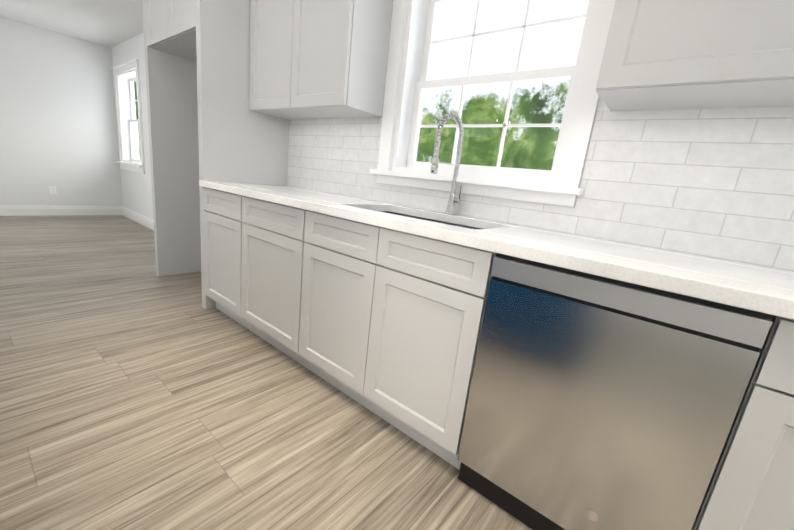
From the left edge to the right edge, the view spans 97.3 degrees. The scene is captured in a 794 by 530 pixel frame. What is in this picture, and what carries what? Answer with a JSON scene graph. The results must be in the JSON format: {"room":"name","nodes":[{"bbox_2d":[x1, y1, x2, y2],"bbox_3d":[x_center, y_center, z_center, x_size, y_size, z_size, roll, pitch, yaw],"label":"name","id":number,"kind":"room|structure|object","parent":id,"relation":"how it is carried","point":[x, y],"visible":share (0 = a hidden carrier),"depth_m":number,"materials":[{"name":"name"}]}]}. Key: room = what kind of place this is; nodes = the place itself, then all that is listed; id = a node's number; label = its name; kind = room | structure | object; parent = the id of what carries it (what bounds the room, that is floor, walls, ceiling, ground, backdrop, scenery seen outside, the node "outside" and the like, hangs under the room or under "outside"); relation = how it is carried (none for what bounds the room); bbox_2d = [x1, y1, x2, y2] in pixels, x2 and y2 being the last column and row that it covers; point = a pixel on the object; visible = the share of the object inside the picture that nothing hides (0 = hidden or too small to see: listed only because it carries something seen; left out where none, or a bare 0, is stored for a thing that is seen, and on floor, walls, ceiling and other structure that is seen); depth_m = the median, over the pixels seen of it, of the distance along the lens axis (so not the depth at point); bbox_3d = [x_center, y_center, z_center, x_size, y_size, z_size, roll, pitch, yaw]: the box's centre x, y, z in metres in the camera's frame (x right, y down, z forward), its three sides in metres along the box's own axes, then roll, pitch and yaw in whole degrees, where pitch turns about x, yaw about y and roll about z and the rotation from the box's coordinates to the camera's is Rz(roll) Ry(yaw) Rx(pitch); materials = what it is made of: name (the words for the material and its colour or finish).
{"room":"kitchen","nodes":[
{"label":"kitchen","id":0,"kind":"room"},
{"bbox_2d":[0,16,122,205],"bbox_3d":[-6.843,-1.577,2.488,0.200,2.450,7.750,17,17,37],"label":"wall","id":1,"kind":"structure","parent":0,"point":[58,124],"depth_m":4.85,"materials":[{"name":"white paint"}]},
{"bbox_2d":[49,186,56,193],"bbox_3d":[-4.919,-1.068,4.989,0.008,0.116,0.072,17,17,37],"label":"outlet","id":2,"kind":"object","parent":1,"relation":"attached to","point":[52,189],"visible":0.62,"depth_m":4.98,"materials":[{"name":"white plastic"}]},
{"bbox_2d":[0,205,121,215],"bbox_3d":[-6.846,-0.445,2.744,0.016,0.142,7.620,17,17,37],"label":"baseboard","id":3,"kind":"structure","parent":1,"relation":"attached to","point":[35,210],"depth_m":5.05,"materials":[{"name":"white wood"}]},
{"bbox_2d":[0,0,142,47],"bbox_3d":[-2.933,-1.690,-0.609,9.850,0.080,7.950,17,17,37],"label":"ceiling","id":4,"kind":"structure","parent":0,"point":[110,23],"depth_m":4.04,"materials":[{"name":"white paint"}]},
{"bbox_2d":[0,215,531,529],"bbox_3d":[-3.211,0.744,-0.019,9.850,0.060,7.950,17,17,37],"label":"floor","id":5,"kind":"structure","parent":0,"point":[137,392],"depth_m":1.42,"materials":[{"name":"brown wood"}]},
{"bbox_2d":[142,0,288,308],"bbox_3d":[-1.410,-0.987,2.747,0.984,2.386,0.636,17,17,37],"label":"surround","id":6,"kind":"object","parent":5,"relation":"on","point":[205,123],"visible":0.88,"depth_m":2.54,"materials":[{"name":"grey"}]},
{"bbox_2d":[203,188,234,319],"bbox_3d":[-0.917,-0.074,2.468,0.518,0.860,0.628,17,17,37],"label":"base cabinet","id":7,"kind":"object","parent":5,"relation":"on","point":[219,217],"depth_m":2.25,"materials":[{"name":"grey wood"}]},
{"bbox_2d":[235,194,298,356],"bbox_3d":[-0.514,0.048,2.155,0.651,0.860,0.628,17,17,37],"label":"base cabinet","id":8,"kind":"object","parent":5,"relation":"on","point":[264,230],"depth_m":1.93,"materials":[{"name":"grey wood"}]},
{"bbox_2d":[291,208,495,469],"bbox_3d":[0.075,0.226,1.697,0.963,0.860,0.628,17,17,37],"label":"base cabinet","id":9,"kind":"object","parent":5,"relation":"on","point":[385,324],"depth_m":1.38,"materials":[{"name":"grey wood"}]},
{"bbox_2d":[199,180,793,319],"bbox_3d":[0.544,-0.079,1.251,4.217,0.038,0.654,17,17,37],"label":"countertop","id":10,"kind":"structure","parent":9,"relation":"on","point":[760,288],"depth_m":1.05,"materials":[{"name":"stone"}]},
{"bbox_2d":[385,212,479,229],"bbox_3d":[0.100,-0.081,1.639,0.773,0.234,0.438,17,17,37],"label":"sink","id":11,"kind":"object","parent":10,"relation":"in","point":[463,226],"visible":0.02,"depth_m":1.80,"materials":[{"name":"silver metal"}]},
{"bbox_2d":[430,112,463,214],"bbox_3d":[0.249,-0.475,1.661,0.082,0.469,0.248,17,17,37],"label":"faucet","id":12,"kind":"object","parent":10,"relation":"on","point":[453,201],"visible":1,"depth_m":1.68,"materials":[{"name":"silver metal"}]},
{"bbox_2d":[458,253,772,529],"bbox_3d":[0.676,0.412,1.219,0.601,0.858,0.630,17,17,37],"label":"dishwasher","id":13,"kind":"object","parent":5,"relation":"on","point":[595,402],"visible":0.83,"depth_m":0.93,"materials":[{"name":"silver metal"}]},
{"bbox_2d":[691,315,793,529],"bbox_3d":[1.176,0.559,0.843,0.668,0.860,0.628,17,17,37],"label":"base cabinet","id":14,"kind":"object","parent":5,"relation":"on","point":[751,485],"visible":0.4,"depth_m":0.73,"materials":[{"name":"grey"}]},
{"bbox_2d":[111,33,793,270],"bbox_3d":[-0.629,-0.911,2.662,9.850,2.450,0.200,17,17,37],"label":"wall","id":15,"kind":"structure","parent":0,"point":[136,192],"depth_m":4.78,"materials":[{"name":"white paint"}]},
{"bbox_2d":[111,59,144,173],"bbox_3d":[-3.770,-2.079,5.026,1.110,1.430,0.264,17,17,37],"label":"window","id":16,"kind":"structure","parent":15,"relation":"in","point":[126,75],"depth_m":5.21,"materials":[{"name":"white wood"}]},
{"bbox_2d":[121,206,153,229],"bbox_3d":[-3.075,-0.464,4.597,3.510,0.142,0.016,17,17,37],"label":"baseboard","id":17,"kind":"structure","parent":15,"relation":"attached to","point":[143,220],"depth_m":5.17,"materials":[{"name":"white wood"}]},
{"bbox_2d":[249,0,392,119],"bbox_3d":[-0.487,-1.450,2.120,0.962,0.996,0.330,17,17,37],"label":"upper cabinet","id":18,"kind":"object","parent":15,"relation":"attached to","point":[318,59],"visible":0.98,"depth_m":1.96,"materials":[{"name":"grey wood"}]},
{"bbox_2d":[370,0,615,206],"bbox_3d":[0.430,-0.955,1.737,1.170,1.178,0.275,17,17,37],"label":"window","id":19,"kind":"structure","parent":15,"relation":"in","point":[412,43],"depth_m":1.77,"materials":[{"name":"white wood"}]},
{"bbox_2d":[287,106,793,269],"bbox_3d":[0.783,-0.375,1.445,4.219,0.494,0.010,17,17,37],"label":"tile backsplash","id":20,"kind":"structure","parent":15,"relation":"attached to","point":[718,183],"depth_m":1.30,"materials":[{"name":"white tile"}]},
{"bbox_2d":[596,0,793,110],"bbox_3d":[0.988,-1.004,0.974,0.513,0.996,0.330,17,17,37],"label":"upper cabinet","id":21,"kind":"object","parent":15,"relation":"attached to","point":[681,54],"visible":1,"depth_m":0.96,"materials":[{"name":"grey wood"}]},
{"label":"outside","id":22,"kind":"structure","parent":0,"visible":0},
{"bbox_2d":[134,81,140,159],"bbox_3d":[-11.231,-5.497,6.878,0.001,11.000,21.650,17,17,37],"label":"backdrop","id":23,"kind":"structure","parent":22,"point":[135,92],"depth_m":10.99,"materials":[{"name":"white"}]},
{"bbox_2d":[416,0,588,169],"bbox_3d":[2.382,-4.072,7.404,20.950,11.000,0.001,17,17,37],"label":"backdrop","id":24,"kind":"structure","parent":22,"point":[534,109],"depth_m":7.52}
]}

